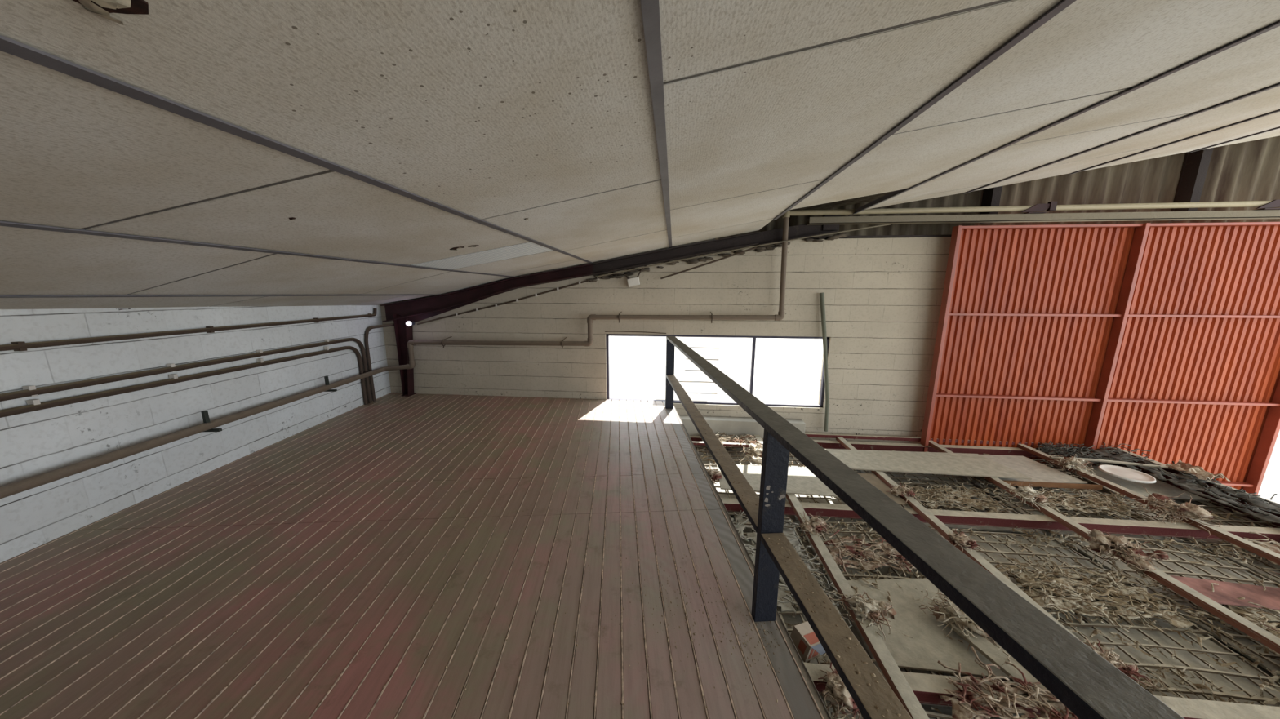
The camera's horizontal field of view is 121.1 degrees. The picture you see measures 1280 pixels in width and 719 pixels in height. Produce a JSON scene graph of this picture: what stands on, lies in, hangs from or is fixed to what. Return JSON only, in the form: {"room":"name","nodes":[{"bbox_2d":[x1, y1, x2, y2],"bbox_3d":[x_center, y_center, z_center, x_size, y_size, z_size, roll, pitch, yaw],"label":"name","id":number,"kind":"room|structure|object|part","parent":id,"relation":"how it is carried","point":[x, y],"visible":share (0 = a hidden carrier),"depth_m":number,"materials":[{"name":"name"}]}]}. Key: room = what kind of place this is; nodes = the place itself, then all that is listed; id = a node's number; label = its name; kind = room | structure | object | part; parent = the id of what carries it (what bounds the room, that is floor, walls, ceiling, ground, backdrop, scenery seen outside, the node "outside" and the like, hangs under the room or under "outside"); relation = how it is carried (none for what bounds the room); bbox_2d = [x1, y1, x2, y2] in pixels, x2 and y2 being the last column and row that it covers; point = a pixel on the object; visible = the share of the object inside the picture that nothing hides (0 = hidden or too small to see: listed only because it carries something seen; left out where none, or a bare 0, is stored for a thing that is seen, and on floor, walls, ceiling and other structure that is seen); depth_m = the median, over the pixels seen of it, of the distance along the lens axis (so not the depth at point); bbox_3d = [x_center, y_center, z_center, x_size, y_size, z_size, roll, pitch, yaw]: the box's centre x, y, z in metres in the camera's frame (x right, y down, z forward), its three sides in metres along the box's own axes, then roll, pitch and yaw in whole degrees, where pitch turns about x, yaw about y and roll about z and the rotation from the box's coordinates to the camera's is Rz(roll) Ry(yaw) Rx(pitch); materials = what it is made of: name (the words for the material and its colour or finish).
{"room":"warehouse","nodes":[
{"label":"warehouse","id":0,"kind":"room"},
{"bbox_2d":[0,305,391,563],"bbox_3d":[-3.534,1.770,1.348,0.201,4.111,8.840,0,10,-3],"label":"wall","id":1,"kind":"structure","parent":0,"point":[37,442],"depth_m":2.56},
{"bbox_2d":[0,346,368,417],"bbox_3d":[-3.383,0.870,0.878,0.043,0.850,7.820,0,10,-3],"label":"conduit","id":2,"kind":"object","parent":1,"relation":"attached to","point":[33,405],"visible":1,"depth_m":2.63,"materials":[{"name":"grey metal"}]},
{"bbox_2d":[0,337,372,403],"bbox_3d":[-3.385,0.826,0.910,0.043,0.924,7.900,0,10,-3],"label":"conduit","id":3,"kind":"object","parent":1,"relation":"attached to","point":[29,390],"visible":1,"depth_m":2.64,"materials":[{"name":"grey metal"}]},
{"bbox_2d":[0,308,377,351],"bbox_3d":[-3.395,0.087,0.946,0.039,0.120,8.236,0,10,-3],"label":"conduit","id":4,"kind":"object","parent":1,"relation":"attached to","point":[19,345],"visible":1,"depth_m":2.56,"materials":[{"name":"grey metal"}]},
{"bbox_2d":[364,323,394,401],"bbox_3d":[-3.534,0.027,4.985,0.071,1.037,0.387,8,13,36],"label":"conduit","id":5,"kind":"object","parent":1,"relation":"attached to","point":[366,333],"visible":0.95,"depth_m":4.84,"materials":[{"name":"grey metal"}]},
{"bbox_2d":[0,392,831,718],"bbox_3d":[-1.394,1.318,1.264,4.108,0.164,8.579,0,10,-3],"label":"floor","id":6,"kind":"structure","parent":0,"point":[64,599],"depth_m":1.81,"materials":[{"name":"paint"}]},
{"bbox_2d":[380,214,840,396],"bbox_3d":[-0.594,-0.613,4.756,5.920,2.400,0.155,1,10,5],"label":"steel beam","id":7,"kind":"structure","parent":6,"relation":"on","point":[420,309],"depth_m":4.71,"materials":[{"name":"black metal"}]},
{"bbox_2d":[405,321,414,326],"bbox_3d":[-3.102,-0.486,4.875,0.066,0.066,0.118,1,10,5],"label":"wall lamp","id":8,"kind":"object","parent":7,"relation":"attached to","point":[407,323],"visible":1,"depth_m":4.84,"materials":[{"name":"white"}]},
{"bbox_3d":[-3.104,-0.481,4.850,0.066,0.066,0.066,1,10,5],"label":"bulb","id":9,"kind":"part","parent":8,"relation":"part of","materials":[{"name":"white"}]},
{"bbox_2d":[660,247,756,279],"bbox_3d":[0.839,-1.195,4.487,1.167,0.390,0.024,1,10,7],"label":"rod","id":10,"kind":"object","parent":7,"relation":"attached to","point":[753,248],"visible":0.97,"depth_m":4.48,"materials":[{"name":"metal"}]},
{"bbox_2d":[595,223,890,277],"bbox_3d":[1.143,-1.292,4.330,3.433,0.595,0.065,1,10,6],"label":"steel cable","id":11,"kind":"object","parent":7,"relation":"attached to","point":[886,224],"visible":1,"depth_m":4.28,"materials":[{"name":"black metal"}]},
{"bbox_3d":[2.265,-1.634,4.274,0.180,0.200,0.030,1,10,5],"label":"joint plate","id":12,"kind":"part","parent":7,"relation":"part of","materials":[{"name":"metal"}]},
{"bbox_2d":[665,336,1184,718],"bbox_3d":[0.599,0.823,0.986,0.104,0.932,7.370,0,10,-3],"label":"railing","id":13,"kind":"object","parent":6,"relation":"on","point":[1087,684],"visible":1,"depth_m":0.91,"materials":[{"name":"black metal"}]},
{"bbox_3d":[0.379,0.183,4.583,0.098,0.902,0.040,0,10,-3],"label":"post","id":14,"kind":"part","parent":13,"relation":"part of","materials":[{"name":"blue metal"}]},
{"bbox_3d":[0.471,0.478,3.078,0.100,0.031,3.029,0,10,-3],"label":"rail","id":15,"kind":"part","parent":13,"relation":"part of","materials":[{"name":"blue metal"}]},
{"bbox_3d":[0.564,0.733,1.565,0.098,0.902,0.040,0,10,-3],"label":"post","id":16,"kind":"part","parent":13,"relation":"part of","materials":[{"name":"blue metal"}]},
{"bbox_2d":[672,378,901,716],"bbox_3d":[0.509,0.570,2.482,0.095,0.005,3.974,0,10,-3],"label":"dirt","id":17,"kind":"object","parent":13,"relation":"on","point":[803,584],"visible":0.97,"depth_m":1.16,"materials":[{"name":"brown soil"}]},
{"bbox_3d":[0.656,1.027,0.060,0.100,0.031,3.028,0,10,-3],"label":"rail","id":18,"kind":"part","parent":13,"relation":"part of","materials":[{"name":"brown wood"}]},
{"bbox_2d":[0,0,1279,310],"bbox_3d":[2.495,-1.083,0.682,13.988,2.376,7.390,1,10,5],"label":"ceiling","id":19,"kind":"structure","parent":0,"point":[154,153],"depth_m":1.17,"materials":[{"name":"beige concrete"}]},
{"bbox_3d":[-1.286,-0.885,3.071,1.028,0.200,0.534,1,10,5],"label":"ribbed panel","id":20,"kind":"part","parent":19,"relation":"part of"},
{"bbox_2d":[806,200,1279,225],"bbox_3d":[5.838,-1.607,3.876,7.750,0.188,0.140,1,10,5],"label":"door track","id":21,"kind":"object","parent":19,"relation":"hanging from","point":[1268,212],"visible":1,"depth_m":3.96,"materials":[{"name":"beige metal"}]},
{"bbox_2d":[920,222,1279,495],"bbox_3d":[5.422,0.483,4.284,3.730,3.979,0.119,1,10,5],"label":"door","id":22,"kind":"structure","parent":21,"relation":"hanging from","point":[1163,340],"depth_m":4.19,"materials":[{"name":"red metal"}]},
{"bbox_3d":[5.422,0.474,4.282,3.650,0.028,0.067,1,10,5],"label":"rail","id":23,"kind":"part","parent":22,"relation":"part of","materials":[{"name":"red metal"}]},
{"bbox_3d":[5.426,-0.500,4.104,3.650,0.028,0.067,1,10,5],"label":"rail","id":24,"kind":"part","parent":22,"relation":"part of","materials":[{"name":"red metal"}]},
{"bbox_3d":[5.429,-1.459,3.930,3.650,0.028,0.067,1,10,5],"label":"rail","id":25,"kind":"part","parent":22,"relation":"part of","materials":[{"name":"metal"}]},
{"bbox_3d":[5.419,1.448,4.459,3.650,0.028,0.067,1,10,5],"label":"rail","id":26,"kind":"part","parent":22,"relation":"part of","materials":[{"name":"red metal"}]},
{"bbox_2d":[380,237,951,444],"bbox_3d":[-0.043,0.704,5.134,8.200,4.876,0.200,1,10,5],"label":"wall","id":27,"kind":"structure","parent":0,"point":[883,296],"depth_m":4.70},
{"bbox_2d":[416,274,629,324],"bbox_3d":[-1.590,-0.806,4.876,2.927,0.690,0.151,1,10,3],"label":"power cable","id":28,"kind":"object","parent":27,"relation":"attached to","point":[586,281],"visible":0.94,"depth_m":4.90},
{"bbox_2d":[604,330,666,333],"bbox_3d":[-0.061,-0.363,4.816,0.821,0.031,0.015,1,10,5],"label":"door frame","id":29,"kind":"structure","parent":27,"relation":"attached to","point":[611,331],"depth_m":4.81,"materials":[{"name":"metal"}]},
{"bbox_2d":[0,200,1271,498],"bbox_3d":[2.634,-0.015,0.427,13.234,2.084,8.276,1,10,5],"label":"pipe","id":30,"kind":"object","parent":27,"relation":"attached to","point":[16,487],"visible":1,"depth_m":3.98,"materials":[{"name":"beige metal"}]},
{"bbox_2d":[626,265,646,287],"bbox_3d":[-0.044,-1.075,4.648,0.261,0.275,0.060,1,10,5],"label":"junction box","id":31,"kind":"object","parent":27,"relation":"attached to","point":[635,281],"visible":0.96,"depth_m":4.63,"materials":[{"name":"white plastic"}]},
{"bbox_2d":[586,233,848,282],"bbox_3d":[0.905,-1.271,4.560,3.235,0.579,0.077,1,10,5],"label":"mortar packing","id":32,"kind":"object","parent":27,"relation":"attached to","point":[769,247],"visible":0.86,"depth_m":4.55,"materials":[{"name":"grey concrete"}]},
{"bbox_2d":[605,333,829,407],"bbox_3d":[0.991,0.139,4.897,2.920,0.950,0.050,1,10,5],"label":"window","id":33,"kind":"structure","parent":27,"relation":"in","point":[822,388],"depth_m":4.85,"materials":[{"name":"metal"}]},
{"bbox_2d":[679,414,805,450],"bbox_3d":[1.321,1.290,4.916,1.660,1.010,0.180,1,10,5],"label":"trim","id":34,"kind":"structure","parent":27,"relation":"attached to","point":[731,425],"depth_m":4.77,"materials":[{"name":"concrete"}]},
{"bbox_2d":[819,292,829,431],"bbox_3d":[2.349,0.057,4.612,0.249,1.796,0.069,3,11,16],"label":"leaning pole","id":35,"kind":"object","parent":27,"relation":"attached to","point":[821,295],"visible":1,"depth_m":4.57,"materials":[{"name":"grey metal"}]},
{"bbox_2d":[803,235,951,239],"bbox_3d":[2.951,-1.498,4.442,2.400,0.023,0.210,1,10,5],"label":"trim","id":36,"kind":"structure","parent":27,"relation":"attached to","point":[879,236],"depth_m":4.34,"materials":[{"name":"metal"}]},
{"bbox_2d":[677,337,719,400],"bbox_3d":[1.025,0.900,6.522,0.680,4.000,0.250,1,10,5],"label":"wall","id":37,"kind":"structure","parent":0,"point":[697,385],"depth_m":6.28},
{"bbox_2d":[780,191,893,217],"bbox_3d":[2.506,-1.262,0.756,14.000,2.470,8.000,1,10,5],"label":"roof","id":38,"kind":"structure","parent":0,"point":[871,197],"depth_m":4.31,"materials":[{"name":"grey metal"}]},
{"bbox_2d":[608,335,1279,503],"bbox_3d":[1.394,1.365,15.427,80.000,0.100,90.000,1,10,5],"label":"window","id":39,"kind":"structure","parent":0,"point":[787,371],"depth_m":19.60,"materials":[{"name":"glass"}]},
{"bbox_2d":[696,448,1279,718],"bbox_3d":[2.824,1.715,2.134,5.500,0.080,5.300,1,10,5],"label":"ceiling","id":40,"kind":"structure","parent":0,"point":[1220,681],"depth_m":2.64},
{"bbox_2d":[694,446,761,498],"bbox_3d":[0.931,1.275,4.061,0.978,0.056,1.400,1,10,5],"label":"mesh panel","id":41,"kind":"object","parent":40,"relation":"on","point":[697,447],"visible":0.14,"depth_m":4.39,"materials":[{"name":"grey metal"}]},
{"bbox_2d":[728,513,846,662],"bbox_3d":[0.789,1.537,2.581,0.978,0.077,1.394,1,10,5],"label":"mesh panel","id":42,"kind":"object","parent":40,"relation":"on","point":[798,612],"visible":0.08,"depth_m":2.43,"materials":[{"name":"grey metal"}]},
{"bbox_2d":[790,621,825,662],"bbox_3d":[0.932,1.561,1.971,0.122,0.138,0.194,-4,11,-22],"label":"carton","id":43,"kind":"object","parent":42,"relation":"on","point":[803,637],"visible":0.76,"depth_m":1.96,"materials":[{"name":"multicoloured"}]},
{"bbox_2d":[797,631,819,658],"bbox_3d":[0.929,1.556,1.966,0.101,0.091,0.061,3,17,-24],"label":"print","id":44,"kind":"object","parent":43,"relation":"attached to","point":[807,642],"depth_m":1.95},
{"bbox_2d":[788,452,858,504],"bbox_3d":[1.988,1.303,3.967,0.980,0.065,1.396,1,10,5],"label":"mesh panel","id":45,"kind":"object","parent":40,"relation":"on","point":[793,456],"visible":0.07,"depth_m":3.56,"materials":[{"name":"grey metal"}]},
{"bbox_2d":[823,702,863,718],"bbox_3d":[0.656,1.804,1.190,0.979,0.073,1.225,1,10,5],"label":"mesh panel","id":46,"kind":"object","parent":40,"relation":"on","point":[827,704],"visible":0.03,"depth_m":1.75,"materials":[{"name":"grey metal"}]},
{"bbox_2d":[800,521,1011,681],"bbox_3d":[1.845,1.558,2.484,0.979,0.062,1.397,1,10,5],"label":"mesh panel","id":47,"kind":"object","parent":40,"relation":"on","point":[846,575],"visible":0.15,"depth_m":2.67,"materials":[{"name":"metal"}]},
{"bbox_2d":[846,578,1033,679],"bbox_3d":[1.830,1.581,2.215,0.940,0.012,0.720,1,10,5],"label":"board","id":48,"kind":"object","parent":47,"relation":"on","point":[928,645],"visible":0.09,"depth_m":2.10,"materials":[{"name":"beige wood"}]},
{"bbox_2d":[919,586,1010,666],"bbox_3d":[1.917,1.524,2.112,0.364,0.256,0.440,-5,12,-29],"label":"tuft","id":49,"kind":"object","parent":48,"relation":"on","point":[948,612],"visible":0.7,"depth_m":2.09,"materials":[{"name":"beige plant"}]},
{"bbox_2d":[944,622,1075,718],"bbox_3d":[1.889,1.574,1.886,0.091,0.044,0.568,-2,11,-11],"label":"batten","id":50,"kind":"object","parent":49,"relation":"on","point":[981,644],"visible":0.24,"depth_m":1.90,"materials":[{"name":"beige wood"}]},
{"bbox_2d":[863,470,1019,514],"bbox_3d":[3.056,1.326,3.868,1.008,0.065,1.398,1,10,5],"label":"mesh panel","id":51,"kind":"object","parent":40,"relation":"on","point":[950,477],"visible":0.17,"depth_m":3.90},
{"bbox_2d":[900,480,1021,513],"bbox_3d":[3.028,1.326,3.521,0.910,0.128,0.568,1,10,5],"label":"mat","id":52,"kind":"object","parent":51,"relation":"on","point":[980,504],"visible":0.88,"depth_m":3.47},
{"bbox_2d":[924,711,973,718],"bbox_3d":[1.710,1.820,1.090,0.977,0.058,1.226,1,10,5],"label":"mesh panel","id":53,"kind":"object","parent":40,"relation":"on","point":[937,716],"visible":0.4,"depth_m":1.71,"materials":[{"name":"metal"}]},
{"bbox_2d":[689,433,1279,718],"bbox_3d":[2.824,1.617,2.116,5.500,0.320,5.300,1,10,5],"label":"frame","id":54,"kind":"object","parent":40,"relation":"on","point":[912,689],"visible":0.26,"depth_m":2.91,"materials":[{"name":"beige wood"}]},
{"bbox_2d":[699,431,761,448],"bbox_3d":[1.174,1.022,4.608,0.806,0.131,0.469,2,10,8],"label":"mat","id":55,"kind":"object","parent":54,"relation":"on","point":[742,439],"visible":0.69,"depth_m":4.61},
{"bbox_2d":[739,441,763,464],"bbox_3d":[1.358,1.096,4.157,0.404,0.236,0.439,4,11,22],"label":"tuft","id":56,"kind":"object","parent":54,"relation":"on","point":[755,451],"visible":0.78,"depth_m":4.13,"materials":[{"name":"beige plant"}]},
{"bbox_2d":[716,464,838,497],"bbox_3d":[1.358,1.191,3.603,1.150,0.012,0.550,1,10,5],"label":"board","id":57,"kind":"object","parent":54,"relation":"on","point":[800,480],"visible":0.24,"depth_m":3.53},
{"bbox_2d":[799,511,834,537],"bbox_3d":[1.376,1.319,2.855,0.238,0.150,0.275,9,14,41],"label":"tuft","id":58,"kind":"object","parent":54,"relation":"on","point":[815,525],"visible":0.99,"depth_m":2.83,"materials":[{"name":"beige plant"}]},
{"bbox_2d":[817,662,864,718],"bbox_3d":[0.967,1.572,1.687,0.233,0.143,0.268,1,10,5],"label":"tuft","id":59,"kind":"object","parent":54,"relation":"on","point":[835,691],"visible":0.75,"depth_m":1.67,"materials":[{"name":"beige plant"}]},
{"bbox_2d":[828,591,897,640],"bbox_3d":[1.318,1.448,2.125,0.234,0.181,0.330,-6,12,-29],"label":"tuft","id":60,"kind":"object","parent":54,"relation":"on","point":[871,609],"visible":0.98,"depth_m":2.07,"materials":[{"name":"beige plant"}]},
{"bbox_2d":[857,472,908,505],"bbox_3d":[2.188,1.244,3.518,0.480,0.012,0.580,1,10,5],"label":"board","id":61,"kind":"object","parent":54,"relation":"on","point":[872,478],"visible":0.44,"depth_m":3.53,"materials":[{"name":"beige wood"}]},
{"bbox_2d":[885,484,919,504],"bbox_3d":[2.424,1.240,3.337,0.238,0.117,0.249,1,10,5],"label":"tuft","id":62,"kind":"object","parent":54,"relation":"on","point":[902,491],"visible":0.98,"depth_m":3.34,"materials":[{"name":"beige plant"}]},
{"bbox_2d":[825,448,1031,479],"bbox_3d":[3.006,1.127,3.980,1.900,0.014,0.560,1,10,5],"label":"board","id":63,"kind":"object","parent":54,"relation":"on","point":[931,463],"visible":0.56,"depth_m":3.92,"materials":[{"name":"beige wood"}]},
{"bbox_2d":[946,528,985,551],"bbox_3d":[2.410,1.349,2.687,0.214,0.133,0.221,1,10,5],"label":"tuft","id":64,"kind":"object","parent":54,"relation":"on","point":[961,539],"visible":0.98,"depth_m":2.66,"materials":[{"name":"beige plant"}]},
{"bbox_2d":[937,646,1079,718],"bbox_3d":[1.849,1.581,1.659,0.871,0.130,0.424,4,11,19],"label":"dry leaves","id":65,"kind":"object","parent":54,"relation":"on","point":[962,709],"visible":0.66,"depth_m":1.67,"materials":[{"name":"brown plant"}]},
{"bbox_2d":[1002,482,1049,513],"bbox_3d":[3.529,1.238,3.264,0.325,0.186,0.338,1,10,5],"label":"tuft","id":66,"kind":"object","parent":54,"relation":"on","point":[1027,493],"visible":1,"depth_m":3.25,"materials":[{"name":"beige plant"}]},
{"bbox_2d":[1047,453,1095,475],"bbox_3d":[4.684,1.118,3.908,0.373,0.222,0.378,-4,11,-21],"label":"tuft","id":67,"kind":"object","parent":54,"relation":"on","point":[1076,464],"visible":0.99,"depth_m":3.86,"materials":[{"name":"beige plant"}]},
{"bbox_2d":[1035,440,1131,465],"bbox_3d":[5.127,1.091,4.240,0.674,0.155,0.581,2,10,10],"label":"mat","id":68,"kind":"object","parent":54,"relation":"on","point":[1068,451],"visible":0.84,"depth_m":4.25,"materials":[{"name":"grey fabric"}]},
{"bbox_2d":[1080,637,1156,688],"bbox_3d":[2.327,1.521,1.802,0.255,0.180,0.252,1,10,5],"label":"tuft","id":69,"kind":"object","parent":54,"relation":"on","point":[1130,671],"visible":0.46,"depth_m":1.78,"materials":[{"name":"beige plant"}]},
{"bbox_2d":[1087,528,1168,573],"bbox_3d":[3.475,1.356,2.595,0.369,0.249,0.356,-5,12,-26],"label":"tuft","id":70,"kind":"object","parent":54,"relation":"on","point":[1135,557],"visible":1,"depth_m":2.55,"materials":[{"name":"beige plant"}]},
{"bbox_2d":[1127,487,1220,541],"bbox_3d":[4.536,1.269,3.072,0.517,0.268,0.447,-5,12,-28],"label":"tuft","id":71,"kind":"object","parent":54,"relation":"on","point":[1164,504],"visible":0.98,"depth_m":3.04,"materials":[{"name":"beige plant"}]},
{"bbox_2d":[1075,441,1279,524],"bbox_3d":[5.450,1.267,3.175,0.591,0.129,2.503,1,10,5],"label":"debris","id":72,"kind":"object","parent":54,"relation":"on","point":[1190,483],"visible":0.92,"depth_m":3.41,"materials":[{"name":"grey fabric"}]},
{"bbox_2d":[1048,456,1175,470],"bbox_3d":[5.142,1.121,3.959,1.067,0.042,0.084,3,11,14],"label":"tube","id":73,"kind":"object","parent":72,"relation":"on","point":[1050,457],"visible":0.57,"depth_m":3.94,"materials":[{"name":"metal"}]},
{"bbox_2d":[1165,459,1231,481],"bbox_3d":[5.661,1.129,3.674,0.234,0.094,0.306,1,10,5],"label":"tuft","id":74,"kind":"object","parent":72,"relation":"on","point":[1197,471],"visible":0.99,"depth_m":3.66,"materials":[{"name":"beige plant"}]},
{"bbox_2d":[695,444,1279,718],"bbox_3d":[2.927,1.514,2.703,5.362,0.134,4.046,1,10,5],"label":"litter","id":75,"kind":"object","parent":40,"relation":"on","point":[1162,670],"visible":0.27,"depth_m":2.52,"materials":[{"name":"brown plant"}]},
{"bbox_2d":[706,462,721,484],"bbox_3d":[0.739,1.170,3.667,0.305,0.193,0.315,-8,13,-37],"label":"tuft","id":76,"kind":"object","parent":75,"relation":"on","point":[714,475],"visible":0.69,"depth_m":3.62,"materials":[{"name":"beige plant"}]},
{"bbox_2d":[729,510,852,627],"bbox_3d":[1.005,1.457,2.703,0.732,0.154,1.256,1,10,5],"label":"mat","id":77,"kind":"object","parent":75,"relation":"on","point":[786,597],"visible":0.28,"depth_m":2.71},
{"bbox_2d":[822,529,947,577],"bbox_3d":[1.945,1.450,2.720,1.058,0.129,0.512,2,10,8],"label":"mat","id":78,"kind":"object","parent":75,"relation":"on","point":[878,559],"visible":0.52,"depth_m":2.69,"materials":[{"name":"brown plant"}]},
{"bbox_2d":[980,454,1087,484],"bbox_3d":[4.129,1.202,3.978,0.900,0.012,0.700,1,10,5],"label":"board","id":79,"kind":"object","parent":75,"relation":"on","point":[1037,472],"visible":0.51,"depth_m":3.92,"materials":[{"name":"beige wood"}]},
{"bbox_2d":[1230,532,1279,565],"bbox_3d":[5.120,1.495,2.454,0.965,0.132,0.850,1,10,5],"label":"mat","id":80,"kind":"object","parent":75,"relation":"on","point":[1275,548],"visible":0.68,"depth_m":2.80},
{"bbox_2d":[969,475,1155,521],"bbox_3d":[4.126,1.337,3.770,0.977,0.068,1.398,1,10,5],"label":"mesh panel","id":81,"kind":"object","parent":40,"relation":"on","point":[1003,496],"visible":0.09,"depth_m":3.46,"materials":[{"name":"grey metal"}]},
{"bbox_2d":[1035,486,1151,519],"bbox_3d":[4.141,1.330,3.412,0.969,0.141,0.474,0,10,1],"label":"mat","id":82,"kind":"object","parent":81,"relation":"on","point":[1068,500],"visible":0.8,"depth_m":3.35,"materials":[{"name":"brown plant"}]},
{"bbox_2d":[1002,480,1102,489],"bbox_3d":[4.110,1.258,3.622,0.930,0.045,0.020,1,10,5],"label":"batten","id":83,"kind":"object","parent":82,"relation":"on","point":[1038,484],"visible":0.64,"depth_m":3.61,"materials":[{"name":"brown wood"}]},
{"bbox_2d":[930,528,1279,705],"bbox_3d":[2.914,1.601,2.391,1.006,0.054,1.398,1,10,5],"label":"mesh panel","id":84,"kind":"object","parent":40,"relation":"on","point":[1222,694],"visible":0.41,"depth_m":2.10,"materials":[{"name":"grey metal"}]},
{"bbox_2d":[991,553,1234,638],"bbox_3d":[2.972,1.517,2.383,0.982,0.131,0.627,1,10,3],"label":"dry leaves","id":85,"kind":"object","parent":84,"relation":"on","point":[1059,586],"visible":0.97,"depth_m":2.35,"materials":[{"name":"beige plant"}]},
{"bbox_2d":[1032,459,1279,528],"bbox_3d":[5.169,1.364,3.672,0.946,0.057,1.397,1,10,5],"label":"mesh panel","id":86,"kind":"object","parent":40,"relation":"on","point":[1221,514],"visible":0.26,"depth_m":3.37,"materials":[{"name":"grey metal"}]},
{"bbox_2d":[1055,464,1209,501],"bbox_3d":[5.199,1.301,3.873,0.752,0.012,0.652,2,10,9],"label":"board","id":87,"kind":"object","parent":86,"relation":"on","point":[1169,491],"visible":0.51,"depth_m":3.72,"materials":[{"name":"grey wood"}]},
{"bbox_2d":[1097,464,1156,483],"bbox_3d":[5.064,1.191,3.764,0.370,0.028,0.370,1,10,5],"label":"round lid","id":88,"kind":"object","parent":87,"relation":"on","point":[1125,473],"visible":1,"depth_m":3.75,"materials":[{"name":"white plastic"}]},
{"bbox_2d":[1068,535,1279,668],"bbox_3d":[3.985,1.609,2.291,0.976,0.065,1.400,1,10,5],"label":"mesh panel","id":89,"kind":"object","parent":40,"relation":"on","point":[1263,655],"visible":0.41,"depth_m":2.64,"materials":[{"name":"grey metal"}]},
{"bbox_2d":[1177,575,1279,655],"bbox_3d":[3.990,1.586,2.029,0.994,0.134,0.864,1,10,5],"label":"mat","id":90,"kind":"object","parent":89,"relation":"on","point":[1255,615],"visible":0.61,"depth_m":2.20,"materials":[{"name":"beige plant"}]},
{"bbox_2d":[1169,575,1279,609],"bbox_3d":[3.958,1.513,2.295,0.903,0.012,0.224,2,10,10],"label":"board","id":91,"kind":"object","parent":90,"relation":"on","point":[1269,598],"visible":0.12,"depth_m":2.32,"materials":[{"name":"red wood"}]},
{"bbox_2d":[1212,543,1279,579],"bbox_3d":[5.026,1.639,2.196,0.948,0.061,1.400,1,10,5],"label":"mesh panel","id":92,"kind":"object","parent":40,"relation":"on","point":[1275,569],"visible":0.46,"depth_m":2.73,"materials":[{"name":"grey metal"}]},
{"bbox_2d":[715,136,1279,239],"bbox_3d":[5.405,-2.227,4.212,8.900,1.690,0.049,1,10,5],"label":"roof structure","id":93,"kind":"structure","parent":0,"point":[1249,171],"depth_m":4.22},
{"bbox_2d":[979,147,1213,223],"bbox_3d":[5.196,-2.001,4.172,2.160,0.777,0.140,1,10,5],"label":"beam","id":94,"kind":"structure","parent":93,"relation":"attached to","point":[1196,164],"depth_m":4.06,"materials":[{"name":"metal"}]}
]}

